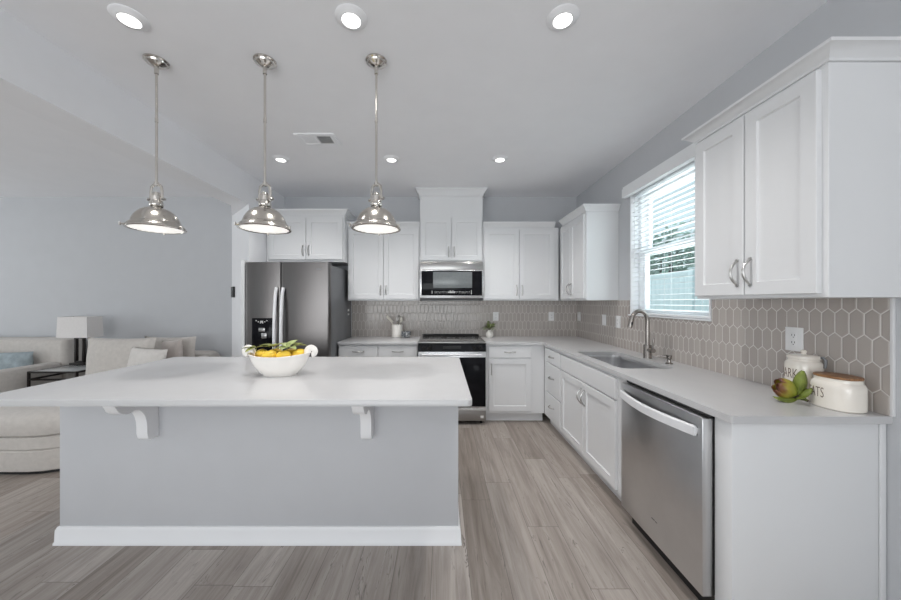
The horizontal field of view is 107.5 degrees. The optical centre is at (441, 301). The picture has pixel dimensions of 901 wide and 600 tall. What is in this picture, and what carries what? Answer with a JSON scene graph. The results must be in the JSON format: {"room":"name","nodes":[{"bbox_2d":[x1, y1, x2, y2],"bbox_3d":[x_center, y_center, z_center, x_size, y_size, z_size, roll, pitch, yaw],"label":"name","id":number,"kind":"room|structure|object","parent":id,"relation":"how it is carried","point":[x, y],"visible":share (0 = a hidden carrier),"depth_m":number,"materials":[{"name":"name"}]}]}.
{"room":"kitchen","nodes":[
{"label":"kitchen","id":0,"kind":"room"},
{"bbox_2d":[232,174,284,356],"bbox_3d":[-2.336,-0.009,3.941,0.528,2.743,0.802,0,0,0],"label":"wall","id":1,"kind":"structure","parent":0,"point":[248,246],"depth_m":3.82,"materials":[{"name":"paint"}]},
{"bbox_2d":[231,287,234,296],"bbox_3d":[-2.501,-0.119,3.944,0.100,0.128,0.024,0,0,44],"label":"keypad","id":2,"kind":"object","parent":1,"relation":"attached to","point":[232,288],"visible":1,"depth_m":3.91,"materials":[{"name":"black plastic"}]},
{"bbox_2d":[241,260,249,356],"bbox_3d":[-2.079,0.463,3.487,0.039,1.800,0.098,0,0,0],"label":"trim","id":3,"kind":"structure","parent":1,"relation":"attached to","point":[243,262],"depth_m":3.44,"materials":[{"name":"white paint"}]},
{"bbox_2d":[0,197,575,405],"bbox_3d":[-3.041,-0.009,4.417,9.918,2.743,0.150,0,0,0],"label":"wall","id":4,"kind":"structure","parent":0,"point":[60,256],"depth_m":4.34,"materials":[{"name":"paint"}]},
{"bbox_2d":[267,209,356,265],"bbox_3d":[-1.582,-0.779,4.085,0.968,0.614,0.511,0,0,0],"label":"upper cabinet","id":5,"kind":"object","parent":4,"relation":"attached to","point":[317,235],"visible":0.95,"depth_m":3.88,"materials":[{"name":"white paint"}]},
{"bbox_2d":[351,301,351,335],"bbox_3d":[-1.191,0.216,4.336,0.012,0.464,0.012,0,0,0],"label":"trim","id":6,"kind":"structure","parent":4,"relation":"attached to","point":[351,301],"depth_m":4.33,"materials":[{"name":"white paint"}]},
{"bbox_2d":[347,222,420,300],"bbox_3d":[-0.710,-0.493,4.152,0.876,0.952,0.378,0,0,0],"label":"upper cabinet","id":7,"kind":"object","parent":4,"relation":"attached to","point":[384,267],"visible":0.98,"depth_m":4.01,"materials":[{"name":"white paint"}]},
{"bbox_2d":[420,262,482,299],"bbox_3d":[0.114,-0.255,4.133,0.758,0.460,0.393,0,0,0],"label":"microwave","id":8,"kind":"object","parent":4,"relation":"attached to","point":[438,280],"visible":1,"depth_m":3.94,"materials":[{"name":"silver metal"}]},
{"bbox_2d":[415,187,487,261],"bbox_3d":[0.114,-0.933,4.152,0.868,0.892,0.378,0,0,0],"label":"upper cabinet","id":9,"kind":"object","parent":4,"relation":"attached to","point":[451,218],"visible":0.98,"depth_m":4.01,"materials":[{"name":"white paint"}]},
{"bbox_2d":[352,301,575,335],"bbox_3d":[0.287,0.216,4.338,2.944,0.464,0.009,0,0,0],"label":"backsplash","id":10,"kind":"structure","parent":4,"relation":"attached to","point":[516,318],"depth_m":4.33,"materials":[{"name":"tile"}]},
{"bbox_2d":[493,312,498,320],"bbox_3d":[0.705,0.188,4.329,0.073,0.115,0.008,0,0,0],"label":"wall outlet","id":11,"kind":"object","parent":10,"relation":"attached to","point":[495,314],"visible":1,"depth_m":4.33,"materials":[{"name":"white plastic"}]},
{"bbox_2d":[549,312,553,320],"bbox_3d":[1.435,0.188,4.329,0.073,0.115,0.008,0,0,0],"label":"wall outlet","id":12,"kind":"object","parent":10,"relation":"attached to","point":[551,314],"visible":1,"depth_m":4.33,"materials":[{"name":"white plastic"}]},
{"bbox_2d":[480,222,557,300],"bbox_3d":[0.961,-0.493,4.152,0.921,0.952,0.378,0,0,0],"label":"upper cabinet","id":13,"kind":"object","parent":4,"relation":"attached to","point":[520,259],"visible":1,"depth_m":4.01,"materials":[{"name":"white paint"}]},
{"bbox_2d":[0,406,698,599],"bbox_3d":[-3.041,1.393,0.546,9.918,0.060,7.892,0,0,0],"label":"floor","id":14,"kind":"structure","parent":0,"point":[537,522],"depth_m":1.75,"materials":[{"name":"grey wood"}]},
{"bbox_2d":[0,337,84,392],"bbox_3d":[-5.900,0.903,3.755,2.600,0.919,1.110,0,0,0],"label":"sofa","id":15,"kind":"object","parent":14,"relation":"on","point":[49,352],"visible":0.44,"depth_m":4.04,"materials":[{"name":"fabric"}]},
{"bbox_2d":[0,351,33,369],"bbox_3d":[-5.140,0.740,3.899,0.540,0.300,0.153,0,0,-8],"label":"throw pillow","id":16,"kind":"object","parent":15,"relation":"on","point":[16,359],"visible":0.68,"depth_m":3.87,"materials":[{"name":"blue fabric"}]},
{"bbox_2d":[27,365,85,386],"bbox_3d":[-4.285,1.063,3.870,0.540,0.600,0.500,0,0,0],"label":"side table","id":17,"kind":"object","parent":14,"relation":"on","point":[76,369],"visible":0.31,"depth_m":3.69,"materials":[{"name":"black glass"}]},
{"bbox_2d":[56,316,103,364],"bbox_3d":[-4.410,0.470,4.025,0.372,0.584,0.192,0,0,0],"label":"table lamp","id":18,"kind":"object","parent":17,"relation":"on","point":[76,327],"visible":0.94,"depth_m":3.93,"materials":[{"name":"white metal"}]},
{"bbox_2d":[0,350,219,473],"bbox_3d":[-3.430,0.991,3.432,1.162,0.745,1.736,0,0,0],"label":"ottoman","id":19,"kind":"object","parent":14,"relation":"on","point":[29,435],"visible":0.22,"depth_m":2.59,"materials":[{"name":"fabric"}]},
{"bbox_2d":[0,406,59,436],"bbox_3d":[-3.430,0.969,3.310,1.162,0.191,1.492,0,0,0],"label":"seat cushion","id":20,"kind":"object","parent":19,"relation":"on","point":[15,421],"depth_m":2.60,"materials":[{"name":"fabric"}]},
{"bbox_2d":[85,337,155,374],"bbox_3d":[-3.489,0.629,3.577,0.790,0.489,0.180,0,0,3],"label":"pillow","id":21,"kind":"object","parent":19,"relation":"on","point":[103,354],"visible":0.51,"depth_m":3.52,"materials":[{"name":"fabric"}]},
{"bbox_2d":[127,347,167,366],"bbox_3d":[-3.066,0.676,3.413,0.443,0.415,0.143,0,0,4],"label":"throw pillow","id":22,"kind":"object","parent":19,"relation":"on","point":[137,356],"visible":0.35,"depth_m":3.39,"materials":[{"name":"beige fabric"}]},
{"bbox_2d":[145,336,195,356],"bbox_3d":[-3.250,0.641,3.948,0.620,0.460,0.137,0,0,0],"label":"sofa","id":23,"kind":"object","parent":19,"relation":"on","point":[188,342],"visible":0.25,"depth_m":3.92,"materials":[{"name":"fabric"}]},
{"bbox_2d":[161,339,182,358],"bbox_3d":[-3.092,0.653,3.779,0.289,0.458,0.121,0,0,7],"label":"throw pillow","id":24,"kind":"object","parent":19,"relation":"on","point":[175,348],"visible":0.41,"depth_m":3.76,"materials":[{"name":"beige fabric"}]},
{"bbox_2d":[52,406,461,545],"bbox_3d":[-1.033,0.921,2.144,2.287,0.883,1.072,0,0,0],"label":"kitchen island","id":25,"kind":"object","parent":14,"relation":"on","point":[130,475],"visible":0.82,"depth_m":1.86,"materials":[{"name":"paint"}]},
{"bbox_2d":[0,357,471,405],"bbox_3d":[-1.023,0.464,2.111,2.326,0.030,1.195,0,0,0],"label":"island countertop","id":26,"kind":"structure","parent":25,"relation":"on","point":[174,381],"depth_m":1.73,"materials":[{"name":"white stone"}]},
{"bbox_2d":[242,345,317,376],"bbox_3d":[-1.000,0.356,2.035,0.469,0.185,0.239,0,0,0],"label":"fruit bowl","id":27,"kind":"object","parent":26,"relation":"on","point":[288,365],"visible":0.88,"depth_m":1.96,"materials":[{"name":"white ceramic"}]},
{"bbox_2d":[242,345,269,351],"bbox_3d":[-1.137,0.283,2.020,0.150,0.033,0.087,0,0,-32],"label":"leaf sprig","id":28,"kind":"object","parent":27,"relation":"in","point":[251,347],"visible":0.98,"depth_m":2.01,"materials":[{"name":"green plant"}]},
{"bbox_2d":[255,349,266,356],"bbox_3d":[-1.114,0.325,2.039,0.094,0.070,0.068,0,0,39],"label":"lemon","id":29,"kind":"object","parent":27,"relation":"in","point":[259,352],"visible":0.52,"depth_m":2.01,"materials":[{"name":"yellow food"}]},
{"bbox_2d":[261,350,276,356],"bbox_3d":[-1.040,0.327,1.991,0.095,0.069,0.068,0,0,-4],"label":"lemon","id":30,"kind":"object","parent":27,"relation":"in","point":[270,353],"visible":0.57,"depth_m":1.97,"materials":[{"name":"yellow food"}]},
{"bbox_2d":[276,350,291,356],"bbox_3d":[-0.955,0.327,1.989,0.094,0.070,0.068,0,0,11],"label":"lemon","id":31,"kind":"object","parent":27,"relation":"in","point":[284,353],"visible":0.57,"depth_m":1.97,"materials":[{"name":"yellow food"}]},
{"bbox_2d":[275,340,296,349],"bbox_3d":[-0.952,0.266,2.014,0.124,0.057,0.120,0,0,-19],"label":"leaf sprig","id":32,"kind":"object","parent":31,"relation":"on","point":[285,345],"visible":1,"depth_m":2.02,"materials":[{"name":"green plant"}]},
{"bbox_2d":[292,349,303,355],"bbox_3d":[-0.882,0.325,2.039,0.068,0.069,0.095,0,0,29],"label":"lemon","id":33,"kind":"object","parent":27,"relation":"in","point":[298,351],"visible":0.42,"depth_m":2.01,"materials":[{"name":"yellow food"}]},
{"bbox_2d":[289,342,306,345],"bbox_3d":[-0.900,0.272,2.063,0.110,0.037,0.077,0,0,-26],"label":"leaf sprig","id":34,"kind":"object","parent":33,"relation":"on","point":[294,343],"visible":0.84,"depth_m":2.06,"materials":[{"name":"green plant"}]},
{"label":"lemon","id":35,"kind":"object","parent":27,"relation":"in","visible":0},
{"bbox_2d":[261,343,280,349],"bbox_3d":[-1.051,0.277,2.060,0.121,0.040,0.114,0,0,34],"label":"leaf sprig","id":36,"kind":"object","parent":35,"relation":"on","point":[272,345],"visible":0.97,"depth_m":2.05,"materials":[{"name":"green plant"}]},
{"bbox_2d":[246,262,350,356],"bbox_3d":[-1.617,0.462,3.833,0.874,1.762,0.958,0,0,0],"label":"refrigerator","id":37,"kind":"object","parent":14,"relation":"on","point":[307,303],"visible":0.64,"depth_m":3.43,"materials":[{"name":"grey metal"}]},
{"bbox_2d":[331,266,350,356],"bbox_3d":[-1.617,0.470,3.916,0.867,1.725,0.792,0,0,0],"label":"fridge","id":38,"kind":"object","parent":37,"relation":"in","point":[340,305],"depth_m":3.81,"materials":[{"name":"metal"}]},
{"bbox_2d":[339,345,417,356],"bbox_3d":[-0.722,0.921,4.001,0.897,0.883,0.662,0,0,0],"label":"base cabinet","id":39,"kind":"object","parent":14,"relation":"on","point":[344,350],"visible":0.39,"depth_m":3.71,"materials":[{"name":"white paint"}]},
{"bbox_2d":[337,336,420,344],"bbox_3d":[-0.721,0.464,4.018,0.902,0.030,0.648,0,0,0],"label":"countertop","id":40,"kind":"structure","parent":39,"relation":"on","point":[354,340],"depth_m":3.85,"materials":[{"name":"white stone"}]},
{"bbox_2d":[392,324,402,337],"bbox_3d":[-0.575,0.368,4.235,0.140,0.160,0.140,0,0,0],"label":"utensil crock","id":41,"kind":"object","parent":40,"relation":"on","point":[396,329],"visible":0.91,"depth_m":4.18,"materials":[{"name":"ceramic"}]},
{"bbox_2d":[401,331,410,337],"bbox_3d":[-0.452,0.409,4.145,0.124,0.078,0.124,0,0,0],"label":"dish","id":42,"kind":"object","parent":40,"relation":"on","point":[405,334],"visible":0.98,"depth_m":4.10,"materials":[{"name":"glass"}]},
{"bbox_2d":[418,334,485,422],"bbox_3d":[0.111,0.890,3.969,0.755,0.946,0.722,0,0,0],"label":"range","id":43,"kind":"object","parent":14,"relation":"on","point":[470,349],"visible":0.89,"depth_m":3.65,"materials":[{"name":"black glass"}]},
{"bbox_2d":[418,336,485,343],"bbox_3d":[0.111,0.453,3.963,0.755,0.018,0.608,0,0,0],"label":"cooktop","id":44,"kind":"object","parent":43,"relation":"in","point":[424,339],"depth_m":3.81,"materials":[{"name":"silver metal"}]},
{"bbox_2d":[486,345,543,419],"bbox_3d":[0.827,0.921,4.001,0.659,0.883,0.662,0,0,0],"label":"base cabinet","id":45,"kind":"object","parent":14,"relation":"on","point":[514,373],"visible":0.98,"depth_m":3.72,"materials":[{"name":"white paint"}]},
{"bbox_2d":[545,346,568,442],"bbox_3d":[1.428,0.921,3.450,0.660,0.883,0.555,0,0,0],"label":"base cabinet","id":46,"kind":"object","parent":14,"relation":"on","point":[553,369],"visible":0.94,"depth_m":3.37,"materials":[{"name":"white paint"}]},
{"bbox_2d":[561,354,626,500],"bbox_3d":[1.428,0.921,2.611,0.660,0.883,1.118,0,0,0],"label":"base cabinet","id":47,"kind":"object","parent":14,"relation":"on","point":[590,395],"visible":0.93,"depth_m":2.50,"materials":[{"name":"white paint"}]},
{"bbox_2d":[480,336,892,423],"bbox_3d":[1.130,0.464,2.818,1.274,0.030,3.048,0,0,0],"label":"countertop","id":48,"kind":"structure","parent":47,"relation":"on","point":[727,398],"depth_m":1.71,"materials":[{"name":"white stone"}]},
{"bbox_2d":[482,321,494,337],"bbox_3d":[0.600,0.343,4.187,0.202,0.210,0.191,0,0,40],"label":"potted plant","id":49,"kind":"object","parent":48,"relation":"on","point":[489,333],"visible":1,"depth_m":4.16,"materials":[{"name":"green plant"}]},
{"bbox_2d":[586,355,661,368],"bbox_3d":[1.399,0.575,2.608,0.389,0.192,0.783,0,0,0],"label":"sink","id":50,"kind":"object","parent":48,"relation":"in","point":[615,360],"visible":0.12,"depth_m":2.91,"materials":[{"name":"metal"}]},
{"bbox_2d":[627,309,655,358],"bbox_3d":[1.583,0.253,2.622,0.192,0.390,0.111,0,0,0],"label":"kitchen faucet","id":51,"kind":"object","parent":48,"relation":"on","point":[648,349],"visible":1,"depth_m":2.63,"materials":[{"name":"silver metal"}]},
{"bbox_2d":[643,344,651,358],"bbox_3d":[1.648,0.396,2.646,0.062,0.106,0.062,0,0,0],"label":"faucet","id":52,"kind":"object","parent":51,"relation":"on","point":[646,347],"depth_m":2.62,"materials":[{"name":"silver metal"}]},
{"bbox_2d":[655,355,672,363],"bbox_3d":[1.620,0.416,2.404,0.107,0.064,0.048,0,0,17],"label":"soap dispenser","id":53,"kind":"object","parent":48,"relation":"on","point":[668,357],"visible":1,"depth_m":2.39,"materials":[{"name":"silver metal"}]},
{"bbox_2d":[771,370,812,402],"bbox_3d":[1.560,0.376,1.474,0.086,0.145,0.128,0,0,-43],"label":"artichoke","id":54,"kind":"object","parent":48,"relation":"on","point":[788,391],"visible":1,"depth_m":1.47,"materials":[{"name":"green plant"}]},
{"bbox_2d":[784,350,827,400],"bbox_3d":[1.691,0.336,1.540,0.125,0.225,0.122,0,0,0],"label":"jar","id":55,"kind":"object","parent":48,"relation":"on","point":[794,363],"visible":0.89,"depth_m":1.51,"materials":[{"name":"beige ceramic"}]},
{"bbox_2d":[809,372,867,413],"bbox_3d":[1.678,0.379,1.400,0.129,0.140,0.162,0,0,0],"label":"jar","id":56,"kind":"object","parent":48,"relation":"on","point":[840,392],"visible":0.97,"depth_m":1.35,"materials":[{"name":"beige ceramic"}]},
{"bbox_2d":[620,380,714,599],"bbox_3d":[1.383,0.921,1.726,0.665,0.883,0.638,0,0,0],"label":"dishwasher","id":57,"kind":"object","parent":14,"relation":"on","point":[668,444],"visible":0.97,"depth_m":1.59,"materials":[{"name":"silver metal"}]},
{"bbox_2d":[714,418,714,593],"bbox_3d":[1.440,0.876,1.726,0.550,0.773,0.603,0,0,0],"label":"tub","id":58,"kind":"object","parent":57,"relation":"in","point":[714,418],"depth_m":1.43,"materials":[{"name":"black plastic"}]},
{"bbox_2d":[715,417,885,599],"bbox_3d":[1.462,0.921,1.356,0.607,0.883,0.092,0,0,0],"label":"end panel","id":59,"kind":"object","parent":14,"relation":"on","point":[800,509],"visible":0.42,"depth_m":1.32,"materials":[{"name":"white paint"}]},
{"bbox_2d":[0,0,827,196],"bbox_3d":[-3.041,-1.440,0.546,9.918,0.120,7.892,0,0,0],"label":"ceiling","id":60,"kind":"structure","parent":0,"point":[463,84],"depth_m":2.09,"materials":[{"name":"paint"}]},
{"bbox_2d":[0,8,248,214],"bbox_3d":[-2.316,-1.216,0.309,0.487,0.328,7.418,0,0,0],"label":"ceiling beam","id":61,"kind":"structure","parent":60,"relation":"attached to","point":[39,78],"depth_m":2.01,"materials":[{"name":"paint"}]},
{"bbox_2d":[107,3,150,30],"bbox_3d":[-1.515,-1.370,1.600,0.154,0.018,0.154,0,0,0],"label":"recessed light","id":62,"kind":"object","parent":60,"relation":"in","point":[127,16],"visible":1,"depth_m":1.58,"materials":[{"name":"white paint"}]},
{"bbox_2d":[118,53,186,234],"bbox_3d":[-1.625,-0.895,1.889,0.300,0.969,0.280,0,0,3],"label":"pendant light","id":63,"kind":"object","parent":60,"relation":"hanging from","point":[153,218],"visible":1,"depth_m":1.87,"materials":[{"name":"silver metal"}]},
{"bbox_2d":[234,53,291,234],"bbox_3d":[-1.004,-0.895,1.889,0.300,0.969,0.280,0,0,8],"label":"pendant light","id":64,"kind":"object","parent":60,"relation":"hanging from","point":[263,219],"visible":1,"depth_m":1.86,"materials":[{"name":"silver metal"}]},
{"bbox_2d":[272,155,289,161],"bbox_3d":[-1.548,-1.370,3.173,0.154,0.018,0.154,0,0,0],"label":"recessed light","id":65,"kind":"object","parent":60,"relation":"in","point":[279,158],"visible":1,"depth_m":3.14,"materials":[{"name":"white plastic"}]},
{"bbox_2d":[293,133,340,145],"bbox_3d":[-1.053,-1.374,2.795,0.330,0.011,0.200,0,0,0],"label":"ceiling vent","id":66,"kind":"object","parent":60,"relation":"in","point":[306,139],"visible":1,"depth_m":2.78,"materials":[{"name":"white metal"}]},
{"bbox_2d":[335,3,367,30],"bbox_3d":[-0.440,-1.370,1.600,0.154,0.018,0.154,0,0,0],"label":"recessed light","id":67,"kind":"object","parent":60,"relation":"in","point":[349,16],"visible":1,"depth_m":1.58,"materials":[{"name":"white plastic"}]},
{"bbox_2d":[349,53,400,235],"bbox_3d":[-0.367,-0.895,1.886,0.300,0.969,0.280,0,0,25],"label":"pendant light","id":68,"kind":"object","parent":60,"relation":"hanging from","point":[375,219],"visible":1,"depth_m":1.86,"materials":[{"name":"silver metal"}]},
{"bbox_2d":[383,155,398,161],"bbox_3d":[-0.486,-1.370,3.173,0.154,0.018,0.154,0,0,0],"label":"recessed light","id":69,"kind":"object","parent":60,"relation":"in","point":[389,158],"visible":1,"depth_m":3.15,"materials":[{"name":"white plastic"}]},
{"bbox_2d":[492,155,507,161],"bbox_3d":[0.558,-1.370,3.173,0.154,0.018,0.154,0,0,0],"label":"recessed light","id":70,"kind":"object","parent":60,"relation":"in","point":[499,158],"visible":1,"depth_m":3.14,"materials":[{"name":"white plastic"}]},
{"bbox_2d":[546,3,579,30],"bbox_3d":[0.585,-1.370,1.600,0.154,0.018,0.154,0,0,0],"label":"recessed light","id":71,"kind":"object","parent":60,"relation":"in","point":[562,17],"visible":1,"depth_m":1.58,"materials":[{"name":"white plastic"}]},
{"bbox_2d":[576,0,900,599],"bbox_3d":[1.843,-0.009,0.471,0.150,2.743,7.742,0,0,0],"label":"wall","id":72,"kind":"structure","parent":0,"point":[834,18],"depth_m":1.64,"materials":[{"name":"paint"}]},
{"bbox_2d":[559,204,620,300],"bbox_3d":[1.574,-0.493,3.624,0.386,0.952,0.752,0,0,0],"label":"upper cabinet","id":73,"kind":"object","parent":72,"relation":"attached to","point":[589,243],"visible":1,"depth_m":3.30,"materials":[{"name":"white paint"}]},
{"bbox_2d":[628,169,711,320],"bbox_3d":[1.831,-0.455,2.627,0.170,1.162,0.947,0,0,0],"label":"window","id":74,"kind":"structure","parent":72,"relation":"in","point":[635,290],"depth_m":3.02,"materials":[{"name":"white paint"}]},
{"bbox_2d":[622,143,708,318],"bbox_3d":[1.756,-0.480,2.607,0.140,1.184,0.975,0,0,0],"label":"window blind","id":75,"kind":"object","parent":74,"relation":"attached to","point":[682,162],"visible":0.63,"depth_m":2.63,"materials":[{"name":"white plastic"}]},
{"bbox_2d":[576,298,889,415],"bbox_3d":[1.764,0.216,2.814,0.009,0.464,3.037,0,0,0],"label":"backsplash","id":76,"kind":"structure","parent":72,"relation":"attached to","point":[744,338],"depth_m":1.79,"materials":[{"name":"tile"}]},
{"bbox_2d":[577,312,580,320],"bbox_3d":[1.754,0.183,4.230,0.009,0.118,0.090,0,0,0],"label":"light switch","id":77,"kind":"object","parent":76,"relation":"attached to","point":[578,313],"visible":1,"depth_m":4.22,"materials":[{"name":"white plastic"}]},
{"bbox_2d":[602,314,605,325],"bbox_3d":[1.754,0.195,3.575,0.009,0.118,0.085,0,0,0],"label":"light switch","id":78,"kind":"object","parent":76,"relation":"attached to","point":[603,316],"visible":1,"depth_m":3.56,"materials":[{"name":"white plastic"}]},
{"bbox_2d":[616,316,620,327],"bbox_3d":[1.754,0.198,3.290,0.008,0.122,0.090,0,0,0],"label":"wall outlet","id":79,"kind":"object","parent":76,"relation":"attached to","point":[618,318],"visible":1,"depth_m":3.28,"materials":[{"name":"white plastic"}]},
{"bbox_2d":[785,327,803,351],"bbox_3d":[1.754,0.185,1.645,0.008,0.118,0.082,0,0,0],"label":"wall outlet","id":80,"kind":"object","parent":76,"relation":"attached to","point":[794,336],"visible":0.94,"depth_m":1.64,"materials":[{"name":"white plastic"}]},
{"bbox_2d":[790,332,796,345],"bbox_3d":[1.752,0.185,1.645,0.002,0.068,0.034,0,0,0],"label":"receptacle","id":81,"kind":"object","parent":80,"relation":"attached to","point":[793,335],"depth_m":1.64,"materials":[{"name":"white plastic"}]},
{"bbox_2d":[681,37,900,298],"bbox_3d":[1.565,-0.476,1.528,0.404,0.918,0.731,0,0,0],"label":"upper cabinet","id":82,"kind":"object","parent":72,"relation":"attached to","point":[798,196],"visible":1,"depth_m":1.26,"materials":[{"name":"white paint"}]},
{"bbox_2d":[890,298,895,416],"bbox_3d":[1.762,0.216,1.290,0.011,0.464,0.010,0,0,0],"label":"trim","id":83,"kind":"structure","parent":72,"relation":"attached to","point":[892,300],"depth_m":1.28,"materials":[{"name":"white paint"}]},
{"label":"outside","id":84,"kind":"structure","parent":0,"visible":0},
{"bbox_3d":[15.964,1.663,17.000,28.072,0.100,46.000,0,0,0],"label":"ground","id":85,"kind":"structure","parent":84,"visible":0},
{"bbox_2d":[650,238,685,273],"bbox_3d":[12.649,-1.133,19.019,2.922,5.502,2.868,0,0,0],"label":"tree","id":86,"kind":"object","parent":85,"relation":"on","point":[666,270],"visible":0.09,"depth_m":18.45,"materials":[{"name":"green plant"}]},
{"bbox_2d":[650,220,694,274],"bbox_3d":[9.025,-0.801,12.997,2.649,4.839,2.485,0,0,0],"label":"tree","id":87,"kind":"object","parent":85,"relation":"on","point":[669,264],"visible":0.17,"depth_m":12.78,"materials":[{"name":"green plant"}]},
{"bbox_2d":[650,267,708,310],"bbox_3d":[5.000,0.463,11.304,0.140,2.300,19.208,0,0,0],"label":"vinyl fence","id":88,"kind":"object","parent":85,"relation":"on","point":[655,298],"visible":0.07,"depth_m":7.02,"materials":[{"name":"white plastic"}]},
{"bbox_2d":[677,227,694,269],"bbox_3d":[12.673,-1.196,15.421,2.897,5.627,2.890,0,0,0],"label":"tree","id":89,"kind":"object","parent":85,"relation":"on","point":[685,262],"visible":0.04,"depth_m":15.75,"materials":[{"name":"green plant"}]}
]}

